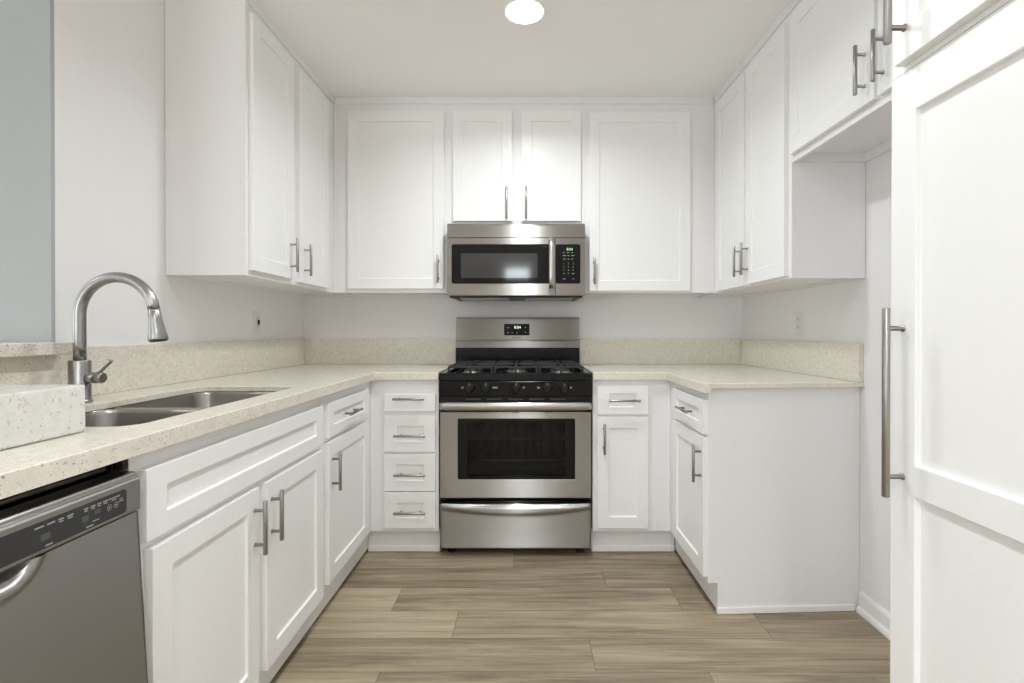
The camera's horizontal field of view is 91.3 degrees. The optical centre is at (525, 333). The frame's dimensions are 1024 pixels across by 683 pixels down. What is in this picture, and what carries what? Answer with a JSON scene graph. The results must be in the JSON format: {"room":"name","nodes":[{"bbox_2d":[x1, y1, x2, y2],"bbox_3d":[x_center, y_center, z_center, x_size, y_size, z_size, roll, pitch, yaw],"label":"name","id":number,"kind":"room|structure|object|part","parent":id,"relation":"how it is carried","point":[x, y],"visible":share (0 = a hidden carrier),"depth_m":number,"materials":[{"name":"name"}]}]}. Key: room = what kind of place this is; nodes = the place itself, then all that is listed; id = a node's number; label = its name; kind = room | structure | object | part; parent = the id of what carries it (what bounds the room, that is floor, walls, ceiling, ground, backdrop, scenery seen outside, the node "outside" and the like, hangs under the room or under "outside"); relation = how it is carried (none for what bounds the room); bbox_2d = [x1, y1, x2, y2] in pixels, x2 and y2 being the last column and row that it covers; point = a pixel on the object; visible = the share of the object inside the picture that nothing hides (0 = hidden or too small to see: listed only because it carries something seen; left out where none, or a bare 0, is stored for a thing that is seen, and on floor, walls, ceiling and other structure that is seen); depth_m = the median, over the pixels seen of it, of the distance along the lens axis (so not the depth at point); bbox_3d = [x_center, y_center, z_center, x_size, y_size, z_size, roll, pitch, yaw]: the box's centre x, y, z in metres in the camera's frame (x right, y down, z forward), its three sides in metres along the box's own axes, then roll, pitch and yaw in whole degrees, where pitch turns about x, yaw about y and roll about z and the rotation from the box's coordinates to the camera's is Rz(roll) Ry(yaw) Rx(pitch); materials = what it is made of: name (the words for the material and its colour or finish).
{"room":"kitchen","nodes":[
{"label":"kitchen","id":0,"kind":"room"},
{"bbox_2d":[0,0,54,341],"bbox_3d":[-1.500,-0.641,1.458,0.239,1.331,0.012,0,0,0],"label":"wall opening","id":1,"kind":"structure","parent":0,"point":[27,119],"depth_m":1.45,"materials":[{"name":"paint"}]},
{"bbox_2d":[54,0,303,345],"bbox_3d":[-1.500,-0.100,2.285,0.240,2.421,1.637,0,0,0],"label":"wall","id":2,"kind":"structure","parent":0,"point":[109,55],"depth_m":1.71,"materials":[{"name":"paint"}]},
{"bbox_2d":[253,311,260,332],"bbox_3d":[-1.374,-0.058,2.565,0.012,0.115,0.070,0,0,0],"label":"wall outlet","id":3,"kind":"object","parent":2,"relation":"attached to","point":[256,314],"visible":1,"depth_m":2.55,"materials":[{"name":"white plastic"}]},
{"bbox_2d":[165,0,349,296],"bbox_3d":[-1.197,-0.768,2.504,0.362,1.084,1.190,0,0,0],"label":"upper cabinet","id":4,"kind":"object","parent":2,"relation":"attached to","point":[249,124],"visible":0.98,"depth_m":1.91,"materials":[{"name":"paint"}]},
{"bbox_3d":[-1.062,-0.741,2.098,0.019,0.992,0.338,0,0,0],"label":"door","id":5,"kind":"part","parent":4,"relation":"part of","materials":[{"name":"paint"}]},
{"bbox_3d":[-1.081,-0.767,2.355,0.019,1.083,0.892,0,0,0],"label":"frame","id":6,"kind":"part","parent":4,"relation":"part of","materials":[{"name":"paint"}]},
{"bbox_3d":[-1.067,-1.291,2.338,0.006,0.036,0.863,0,0,0],"label":"rail","id":7,"kind":"part","parent":4,"relation":"part of","materials":[{"name":"paint"}]},
{"bbox_3d":[-1.034,-0.350,2.237,0.036,0.150,0.012,0,0,0],"label":"handle","id":8,"kind":"part","parent":4,"relation":"part of","materials":[{"name":"silver metal"}]},
{"bbox_3d":[-1.034,-0.348,2.377,0.036,0.150,0.012,0,0,0],"label":"handle","id":9,"kind":"part","parent":4,"relation":"part of","materials":[{"name":"silver metal"}]},
{"bbox_3d":[-1.062,-0.740,2.497,0.019,0.999,0.340,0,0,0],"label":"door","id":10,"kind":"part","parent":4,"relation":"part of","materials":[{"name":"paint"}]},
{"bbox_2d":[304,296,741,338],"bbox_3d":[-1.819,-0.103,3.164,6.562,2.421,0.120,0,0,0],"label":"wall","id":11,"kind":"structure","parent":0,"point":[351,317],"depth_m":3.10,"materials":[{"name":"paint"}]},
{"bbox_2d":[334,97,449,296],"bbox_3d":[-0.752,-0.770,2.913,0.637,1.084,0.371,0,0,0],"label":"upper cabinet","id":12,"kind":"object","parent":11,"relation":"attached to","point":[391,153],"visible":0.95,"depth_m":2.77,"materials":[{"name":"paint"}]},
{"bbox_3d":[-0.746,-1.293,2.777,0.626,0.036,0.006,0,0,0],"label":"rail","id":13,"kind":"part","parent":12,"relation":"part of","materials":[{"name":"paint"}]},
{"bbox_3d":[-0.484,-0.352,2.748,0.012,0.150,0.036,0,0,0],"label":"handle","id":14,"kind":"part","parent":12,"relation":"part of","materials":[{"name":"silver metal"}]},
{"bbox_2d":[448,97,584,223],"bbox_3d":[-0.052,-0.958,2.913,0.762,0.708,0.371,0,0,0],"label":"upper cabinet","id":15,"kind":"object","parent":11,"relation":"attached to","point":[512,160],"visible":0.96,"depth_m":2.77,"materials":[{"name":"paint"}]},
{"bbox_3d":[-0.241,-0.927,2.773,0.328,0.609,0.019,0,0,0],"label":"door","id":16,"kind":"part","parent":15,"relation":"part of","materials":[{"name":"paint"}]},
{"bbox_3d":[-0.107,-0.716,2.746,0.012,0.175,0.036,0,0,0],"label":"handle","id":17,"kind":"part","parent":15,"relation":"part of","materials":[{"name":"silver metal"}]},
{"bbox_2d":[447,224,584,301],"bbox_3d":[-0.054,-0.394,2.873,0.746,0.404,0.453,0,0,0],"label":"microwave","id":18,"kind":"object","parent":15,"relation":"attached to","point":[486,262],"visible":1,"depth_m":2.70,"materials":[{"name":"silver metal"}]},
{"bbox_3d":[-0.135,-0.360,2.718,0.585,0.310,0.038,0,0,0],"label":"door","id":19,"kind":"part","parent":18,"relation":"part of","materials":[{"name":"metal"}]},
{"bbox_3d":[-0.054,-0.557,2.717,0.744,0.077,0.039,0,0,0],"label":"vent panel","id":20,"kind":"part","parent":18,"relation":"part of","materials":[{"name":"metal"}]},
{"bbox_3d":[0.137,-0.375,2.672,0.031,0.275,0.052,0,0,0],"label":"handle","id":21,"kind":"part","parent":18,"relation":"part of","materials":[{"name":"metal"}]},
{"bbox_3d":[0.239,-0.360,2.718,0.159,0.310,0.038,0,0,0],"label":"control panel","id":22,"kind":"part","parent":18,"relation":"part of","materials":[{"name":"metal"}]},
{"bbox_3d":[-0.052,-1.293,2.777,0.762,0.036,0.006,0,0,0],"label":"rail","id":23,"kind":"part","parent":15,"relation":"part of","materials":[{"name":"paint"}]},
{"bbox_3d":[0.000,-0.716,2.746,0.012,0.175,0.036,0,0,0],"label":"handle","id":24,"kind":"part","parent":15,"relation":"part of","materials":[{"name":"silver metal"}]},
{"bbox_3d":[0.140,-0.927,2.773,0.328,0.609,0.019,0,0,0],"label":"door","id":25,"kind":"part","parent":15,"relation":"part of","materials":[{"name":"paint"}]},
{"bbox_2d":[583,97,714,296],"bbox_3d":[0.689,-0.770,2.913,0.720,1.084,0.371,0,0,0],"label":"upper cabinet","id":26,"kind":"object","parent":11,"relation":"attached to","point":[650,161],"visible":0.97,"depth_m":2.77,"materials":[{"name":"paint"}]},
{"bbox_3d":[0.376,-0.344,2.748,0.012,0.150,0.036,0,0,0],"label":"handle","id":27,"kind":"part","parent":26,"relation":"part of","materials":[{"name":"silver metal"}]},
{"bbox_3d":[0.629,-0.730,2.774,0.559,0.987,0.019,0,0,0],"label":"door","id":28,"kind":"part","parent":26,"relation":"part of","materials":[{"name":"paint"}]},
{"bbox_3d":[0.684,-1.293,2.777,0.709,0.036,0.006,0,0,0],"label":"rail","id":29,"kind":"part","parent":26,"relation":"part of","materials":[{"name":"paint"}]},
{"bbox_2d":[255,0,791,97],"bbox_3d":[-1.825,-1.348,-0.680,6.550,0.100,7.850,0,0,0],"label":"ceiling","id":30,"kind":"structure","parent":0,"point":[356,48],"depth_m":2.27,"materials":[{"name":"paint"}]},
{"bbox_2d":[503,0,545,24],"bbox_3d":[-0.006,-1.304,2.031,0.176,0.010,0.176,0,0,0],"label":"recessed light","id":31,"kind":"object","parent":30,"relation":"in","point":[521,12],"visible":1,"depth_m":2.02,"materials":[{"name":"paint"}]},
{"bbox_2d":[270,537,889,682],"bbox_3d":[-1.825,1.153,-0.695,6.550,0.060,7.918,0,0,0],"label":"floor","id":32,"kind":"structure","parent":0,"point":[461,615],"depth_m":1.88,"materials":[{"name":"brown wood"}]},
{"bbox_2d":[0,459,147,682],"bbox_3d":[-1.031,0.675,0.675,0.638,0.876,0.608,0,0,0],"label":"dishwasher","id":33,"kind":"object","parent":32,"relation":"on","point":[72,606],"visible":1,"depth_m":0.83,"materials":[{"name":"silver metal"}]},
{"bbox_3d":[-0.792,0.255,0.664,0.009,0.009,0.550,0,0,0],"label":"gasket rail","id":34,"kind":"part","parent":33,"relation":"part of","materials":[{"name":"black rubber"}]},
{"bbox_3d":[-0.769,0.304,0.670,0.046,0.074,0.595,0,0,0],"label":"control panel","id":35,"kind":"part","parent":33,"relation":"part of","materials":[{"name":"metal"}]},
{"bbox_2d":[106,397,322,682],"bbox_3d":[-1.050,0.673,1.433,0.656,0.881,0.907,0,0,0],"label":"base cabinet","id":36,"kind":"object","parent":32,"relation":"on","point":[231,517],"visible":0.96,"depth_m":1.31,"materials":[{"name":"paint"}]},
{"bbox_3d":[-0.767,0.714,1.219,0.019,0.554,0.404,0,0,0],"label":"door","id":37,"kind":"part","parent":36,"relation":"part of","materials":[{"name":"paint"}]},
{"bbox_3d":[-0.767,0.344,1.435,0.019,0.146,0.870,0,0,0],"label":"drawer","id":38,"kind":"part","parent":36,"relation":"part of","materials":[{"name":"paint"}]},
{"bbox_3d":[-0.740,0.542,1.396,0.036,0.150,0.012,0,0,0],"label":"handle","id":39,"kind":"part","parent":36,"relation":"part of","materials":[{"name":"silver metal"}]},
{"bbox_3d":[-0.740,0.541,1.490,0.036,0.150,0.012,0,0,0],"label":"handle","id":40,"kind":"part","parent":36,"relation":"part of","materials":[{"name":"silver metal"}]},
{"bbox_3d":[-0.767,0.712,1.668,0.019,0.554,0.406,0,0,0],"label":"door","id":41,"kind":"part","parent":36,"relation":"part of","materials":[{"name":"paint"}]},
{"bbox_2d":[313,381,370,622],"bbox_3d":[-1.050,0.669,2.497,0.656,0.881,1.216,0,0,0],"label":"base cabinet","id":42,"kind":"object","parent":32,"relation":"on","point":[346,447],"visible":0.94,"depth_m":2.12,"materials":[{"name":"paint"}]},
{"bbox_2d":[0,339,455,498],"bbox_3d":[-0.906,0.136,1.682,0.945,0.191,2.843,0,0,0],"label":"countertop","id":43,"kind":"structure","parent":42,"relation":"on","point":[300,371],"depth_m":1.74,"materials":[{"name":"stone"}]},
{"bbox_2d":[0,385,84,449],"bbox_3d":[-1.123,0.151,0.639,0.473,0.094,0.737,0,0,0],"label":"countertop ledge","id":44,"kind":"object","parent":43,"relation":"on","point":[29,414],"visible":1,"depth_m":0.92,"materials":[{"name":"stone"}]},
{"bbox_2d":[68,272,168,402],"bbox_3d":[-1.163,0.010,1.425,0.277,0.370,0.058,0,0,0],"label":"faucet","id":45,"kind":"object","parent":43,"relation":"on","point":[80,372],"visible":0.95,"depth_m":1.41,"materials":[{"name":"metal"}]},
{"bbox_3d":[-1.201,0.096,1.425,0.045,0.044,0.009,0,0,0],"label":"lever","id":46,"kind":"part","parent":45,"relation":"part of","materials":[{"name":"metal"}]},
{"bbox_3d":[-1.166,-0.050,1.425,0.242,0.251,0.030,0,0,0],"label":"spout","id":47,"kind":"part","parent":45,"relation":"part of","materials":[{"name":"metal"}]},
{"bbox_2d":[85,391,276,426],"bbox_3d":[-1.021,0.310,1.453,0.388,0.192,0.810,0,0,0],"label":"sink","id":48,"kind":"object","parent":43,"relation":"in","point":[157,409],"visible":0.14,"depth_m":1.43,"materials":[{"name":"metal"}]},
{"bbox_3d":[-1.021,0.311,1.242,0.388,0.192,0.387,0,0,0],"label":"bowl","id":49,"kind":"part","parent":48,"relation":"part of","materials":[{"name":"metal"}]},
{"bbox_3d":[-1.021,0.310,1.648,0.388,0.192,0.421,0,0,0],"label":"bowl","id":50,"kind":"part","parent":48,"relation":"part of","materials":[{"name":"metal"}]},
{"bbox_3d":[-0.740,0.539,1.959,0.036,0.150,0.012,0,0,0],"label":"handle","id":51,"kind":"part","parent":42,"relation":"part of","materials":[{"name":"silver metal"}]},
{"bbox_3d":[-0.767,0.335,2.166,0.019,0.134,0.486,0,0,0],"label":"drawer","id":52,"kind":"part","parent":42,"relation":"part of","materials":[{"name":"paint"}]},
{"bbox_3d":[-0.767,0.695,2.168,0.019,0.547,0.486,0,0,0],"label":"door","id":53,"kind":"part","parent":42,"relation":"part of","materials":[{"name":"paint"}]},
{"bbox_3d":[-0.740,0.335,2.151,0.036,0.012,0.150,0,0,0],"label":"handle","id":54,"kind":"part","parent":42,"relation":"part of","materials":[{"name":"silver metal"}]},
{"bbox_2d":[368,379,440,551],"bbox_3d":[-0.621,0.668,2.774,0.369,0.881,0.662,0,0,0],"label":"base cabinet","id":55,"kind":"object","parent":32,"relation":"on","point":[405,414],"visible":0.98,"depth_m":2.49,"materials":[{"name":"paint"}]},
{"bbox_3d":[-0.621,1.094,2.547,0.368,0.032,0.012,0,0,0],"label":"shoe moulding","id":56,"kind":"part","parent":55,"relation":"part of","materials":[{"name":"paint"}]},
{"bbox_3d":[-0.577,0.322,2.460,0.155,0.012,0.036,0,0,0],"label":"handle","id":57,"kind":"part","parent":55,"relation":"part of","materials":[{"name":"silver metal"}]},
{"bbox_3d":[-0.572,0.884,2.462,0.155,0.012,0.036,0,0,0],"label":"handle","id":58,"kind":"part","parent":55,"relation":"part of","materials":[{"name":"silver metal"}]},
{"bbox_3d":[-0.572,0.696,2.461,0.155,0.012,0.036,0,0,0],"label":"handle","id":59,"kind":"part","parent":55,"relation":"part of","materials":[{"name":"silver metal"}]},
{"bbox_3d":[-0.572,0.504,2.460,0.155,0.012,0.036,0,0,0],"label":"handle","id":60,"kind":"part","parent":55,"relation":"part of","materials":[{"name":"silver metal"}]},
{"bbox_3d":[-0.577,0.878,2.489,0.253,0.179,0.019,0,0,0],"label":"drawer","id":61,"kind":"part","parent":55,"relation":"part of","materials":[{"name":"paint"}]},
{"bbox_3d":[-0.577,0.690,2.488,0.253,0.184,0.019,0,0,0],"label":"drawer","id":62,"kind":"part","parent":55,"relation":"part of","materials":[{"name":"paint"}]},
{"bbox_3d":[-0.577,0.498,2.487,0.253,0.179,0.019,0,0,0],"label":"drawer","id":63,"kind":"part","parent":55,"relation":"part of","materials":[{"name":"paint"}]},
{"bbox_3d":[-0.577,0.344,2.487,0.253,0.085,0.019,0,0,0],"label":"drawer","id":64,"kind":"part","parent":55,"relation":"part of","materials":[{"name":"paint"}]},
{"bbox_2d":[439,317,591,551],"bbox_3d":[-0.051,0.506,2.764,0.754,1.206,0.676,0,0,0],"label":"gas range","id":65,"kind":"object","parent":32,"relation":"on","point":[515,405],"visible":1,"depth_m":2.48,"materials":[{"name":"silver metal"}]},
{"bbox_3d":[-0.276,0.266,2.451,0.047,0.047,0.025,0,0,0],"label":"knob","id":66,"kind":"part","parent":65,"relation":"part of","materials":[{"name":"black plastic"}]},
{"bbox_3d":[-0.285,0.202,2.631,0.108,0.015,0.108,0,0,0],"label":"burner","id":67,"kind":"part","parent":65,"relation":"part of","materials":[{"name":"silver metal"}]},
{"bbox_3d":[-0.197,0.266,2.451,0.047,0.047,0.025,0,0,0],"label":"knob","id":68,"kind":"part","parent":65,"relation":"part of","materials":[{"name":"black plastic"}]},
{"bbox_3d":[-0.051,0.350,2.501,0.748,0.075,0.030,0,0,0],"label":"vent trim","id":69,"kind":"part","parent":65,"relation":"part of","materials":[{"name":"silver metal"}]},
{"bbox_3d":[-0.051,0.954,2.486,0.748,0.224,0.066,0,0,0],"label":"storage drawer","id":70,"kind":"part","parent":65,"relation":"part of","materials":[{"name":"metal"}]},
{"bbox_2d":[439,402,591,497],"bbox_3d":[-0.051,0.574,2.731,0.748,0.478,0.609,0,0,0],"label":"oven","id":71,"kind":"object","parent":65,"relation":"in","point":[488,449],"depth_m":2.48,"materials":[{"name":"silver metal"}]},
{"bbox_2d":[439,368,591,380],"bbox_3d":[-0.051,0.214,2.747,0.754,0.038,0.568,0,0,0],"label":"cooktop","id":72,"kind":"object","parent":65,"relation":"in","point":[452,374],"depth_m":2.46,"materials":[{"name":"black metal"}]},
{"bbox_3d":[-0.051,0.274,2.482,0.752,0.076,0.042,0,0,0],"label":"control panel","id":73,"kind":"part","parent":65,"relation":"part of","materials":[{"name":"black metal"}]},
{"bbox_3d":[-0.048,0.266,2.451,0.047,0.047,0.025,0,0,0],"label":"knob","id":74,"kind":"part","parent":65,"relation":"part of","materials":[{"name":"black plastic"}]},
{"bbox_3d":[-0.051,0.201,2.756,0.122,0.015,0.122,0,0,0],"label":"burner","id":75,"kind":"part","parent":65,"relation":"part of","materials":[{"name":"metal"}]},
{"bbox_3d":[-0.056,-0.024,3.059,0.156,0.070,0.004,0,0,0],"label":"display panel","id":76,"kind":"part","parent":65,"relation":"part of","materials":[{"name":"black glass"}]},
{"bbox_3d":[-0.051,0.148,3.063,0.751,0.119,0.033,0,0,0],"label":"panel","id":77,"kind":"part","parent":65,"relation":"part of","materials":[{"name":"black metal"}]},
{"bbox_3d":[0.105,0.266,2.451,0.047,0.047,0.025,0,0,0],"label":"knob","id":78,"kind":"part","parent":65,"relation":"part of","materials":[{"name":"black plastic"}]},
{"bbox_3d":[0.182,0.202,2.631,0.124,0.015,0.124,0,0,0],"label":"burner","id":79,"kind":"part","parent":65,"relation":"part of","materials":[{"name":"silver metal"}]},
{"bbox_3d":[0.187,0.266,2.451,0.047,0.047,0.025,0,0,0],"label":"knob","id":80,"kind":"part","parent":65,"relation":"part of","materials":[{"name":"black plastic"}]},
{"bbox_2d":[590,379,674,551],"bbox_3d":[0.545,0.668,2.774,0.425,0.881,0.662,0,0,0],"label":"base cabinet","id":81,"kind":"object","parent":32,"relation":"on","point":[630,498],"visible":0.97,"depth_m":2.49,"materials":[{"name":"paint"}]},
{"bbox_3d":[0.386,0.518,2.460,0.012,0.150,0.036,0,0,0],"label":"handle","id":82,"kind":"part","parent":81,"relation":"part of","materials":[{"name":"silver metal"}]},
{"bbox_3d":[0.480,0.332,2.487,0.253,0.139,0.019,0,0,0],"label":"drawer","id":83,"kind":"part","parent":81,"relation":"part of","materials":[{"name":"paint"}]},
{"bbox_3d":[0.480,0.690,2.488,0.253,0.554,0.019,0,0,0],"label":"door","id":84,"kind":"part","parent":81,"relation":"part of","materials":[{"name":"paint"}]},
{"bbox_3d":[0.484,0.330,2.460,0.155,0.012,0.036,0,0,0],"label":"handle","id":85,"kind":"part","parent":81,"relation":"part of","materials":[{"name":"silver metal"}]},
{"bbox_3d":[0.545,1.094,2.547,0.423,0.032,0.012,0,0,0],"label":"shoe moulding","id":86,"kind":"part","parent":81,"relation":"part of","materials":[{"name":"paint"}]},
{"bbox_2d":[670,381,859,613],"bbox_3d":[1.004,0.661,2.539,0.673,0.896,1.130,0,0,0],"label":"base cabinet","id":87,"kind":"object","parent":32,"relation":"on","point":[765,482],"visible":0.95,"depth_m":2.00,"materials":[{"name":"paint"}]},
{"bbox_3d":[0.685,0.330,2.171,0.036,0.012,0.150,0,0,0],"label":"handle","id":88,"kind":"part","parent":87,"relation":"part of","materials":[{"name":"silver metal"}]},
{"bbox_3d":[0.732,0.609,2.258,0.019,0.759,0.516,0,0,0],"label":"frame","id":89,"kind":"part","parent":87,"relation":"part of","materials":[{"name":"paint"}]},
{"bbox_3d":[0.713,0.330,2.188,0.019,0.138,0.411,0,0,0],"label":"drawer","id":90,"kind":"part","parent":87,"relation":"part of","materials":[{"name":"paint"}]},
{"bbox_3d":[0.713,0.689,2.190,0.019,0.555,0.409,0,0,0],"label":"door","id":91,"kind":"part","parent":87,"relation":"part of","materials":[{"name":"paint"}]},
{"bbox_3d":[0.685,0.522,2.010,0.036,0.150,0.012,0,0,0],"label":"handle","id":92,"kind":"part","parent":87,"relation":"part of","materials":[{"name":"silver metal"}]},
{"bbox_2d":[579,339,863,392],"bbox_3d":[0.836,0.132,2.521,1.010,0.191,1.165,0,0,0],"label":"countertop","id":93,"kind":"structure","parent":87,"relation":"on","point":[702,365],"depth_m":2.59,"materials":[{"name":"stone"}]},
{"bbox_3d":[1.038,1.098,1.992,0.563,0.026,0.007,0,0,-3],"label":"shoe moulding","id":94,"kind":"part","parent":87,"relation":"part of","materials":[{"name":"paint"}]},
{"bbox_2d":[881,0,1023,682],"bbox_3d":[1.006,-0.092,0.669,0.669,2.418,0.658,0,0,0],"label":"pantry cabinet","id":95,"kind":"object","parent":32,"relation":"on","point":[956,312],"visible":1,"depth_m":0.86,"materials":[{"name":"paint"}]},
{"bbox_3d":[0.708,0.133,0.966,0.040,0.365,0.014,0,0,0],"label":"handle","id":96,"kind":"part","parent":95,"relation":"part of","materials":[{"name":"silver metal"}]},
{"bbox_3d":[0.691,-0.726,0.937,0.039,0.365,0.014,0,0,0],"label":"handle","id":97,"kind":"part","parent":95,"relation":"part of","materials":[{"name":"silver metal"}]},
{"bbox_3d":[0.720,-0.898,0.650,0.020,0.770,0.628,0,0,0],"label":"door","id":98,"kind":"part","parent":95,"relation":"part of","materials":[{"name":"paint"}]},
{"bbox_3d":[0.739,-0.902,0.665,0.018,0.799,0.658,0,0,0],"label":"frame","id":99,"kind":"part","parent":95,"relation":"part of","materials":[{"name":"paint"}]},
{"bbox_2d":[742,150,891,611],"bbox_3d":[1.402,-0.087,-0.748,0.120,2.421,7.704,0,0,0],"label":"wall","id":100,"kind":"structure","parent":0,"point":[850,311],"depth_m":1.96,"materials":[{"name":"paint"}]},
{"bbox_2d":[698,2,865,296],"bbox_3d":[1.167,-0.766,2.536,0.345,1.089,1.126,0,0,0],"label":"upper cabinet","id":101,"kind":"object","parent":100,"relation":"attached to","point":[780,224],"visible":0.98,"depth_m":2.12,"materials":[{"name":"paint"}]},
{"bbox_3d":[1.040,-0.734,2.547,0.019,1.013,0.351,0,0,0],"label":"door","id":102,"kind":"part","parent":101,"relation":"part of","materials":[{"name":"paint"}]},
{"bbox_3d":[1.013,-0.348,2.407,0.036,0.150,0.012,0,0,0],"label":"handle","id":103,"kind":"part","parent":101,"relation":"part of","materials":[{"name":"silver metal"}]},
{"bbox_3d":[1.013,-0.347,2.326,0.036,0.150,0.012,0,0,0],"label":"handle","id":104,"kind":"part","parent":101,"relation":"part of","materials":[{"name":"silver metal"}]},
{"bbox_3d":[1.046,-1.292,2.370,0.006,0.036,0.799,0,0,0],"label":"rail","id":105,"kind":"part","parent":101,"relation":"part of","materials":[{"name":"paint"}]},
{"bbox_3d":[1.060,-0.765,2.387,0.019,1.088,0.828,0,0,0],"label":"frame","id":106,"kind":"part","parent":101,"relation":"part of","materials":[{"name":"paint"}]},
{"bbox_3d":[1.040,-0.734,2.173,0.019,1.009,0.352,0,0,0],"label":"door","id":107,"kind":"part","parent":101,"relation":"part of","materials":[{"name":"paint"}]},
{"bbox_2d":[795,311,802,334],"bbox_3d":[1.338,-0.050,2.454,0.007,0.115,0.070,0,0,0],"label":"wall outlet","id":108,"kind":"object","parent":100,"relation":"attached to","point":[798,315],"visible":1,"depth_m":2.44,"materials":[{"name":"white plastic"}]},
{"bbox_2d":[789,0,893,162],"bbox_3d":[1.167,-0.989,1.485,0.345,0.634,0.971,0,0,0],"label":"upper cabinet","id":109,"kind":"object","parent":100,"relation":"attached to","point":[840,65],"visible":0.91,"depth_m":1.72,"materials":[{"name":"paint"}]},
{"bbox_3d":[1.046,-1.288,1.483,0.006,0.036,0.971,0,0,0],"label":"rail","id":110,"kind":"part","parent":109,"relation":"part of","materials":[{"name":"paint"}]},
{"bbox_3d":[1.013,-0.800,1.521,0.036,0.150,0.012,0,0,0],"label":"handle","id":111,"kind":"part","parent":109,"relation":"part of","materials":[{"name":"silver metal"}]},
{"bbox_3d":[1.013,-0.802,1.443,0.036,0.150,0.012,0,0,0],"label":"handle","id":112,"kind":"part","parent":109,"relation":"part of","materials":[{"name":"silver metal"}]},
{"bbox_3d":[1.040,-0.966,1.241,0.019,0.539,0.450,0,0,0],"label":"door","id":113,"kind":"part","parent":109,"relation":"part of","materials":[{"name":"paint"}]},
{"bbox_2d":[856,591,889,639],"bbox_3d":[1.331,1.073,1.503,0.022,0.083,0.992,0,0,0],"label":"baseboard","id":114,"kind":"structure","parent":100,"relation":"attached to","point":[870,610],"depth_m":1.91,"materials":[{"name":"paint"}]},
{"bbox_3d":[-1.500,0.592,0.855,0.240,1.050,1.226,0,0,0],"label":"wall","id":115,"kind":"structure","parent":0,"visible":0},
{"bbox_2d":[0,342,72,357],"bbox_3d":[-1.498,0.045,0.827,0.365,0.035,1.253,0,0,0],"label":"cap","id":116,"kind":"object","parent":115,"relation":"on","point":[7,349],"visible":1,"depth_m":1.34,"materials":[{"name":"stone"}]}
]}

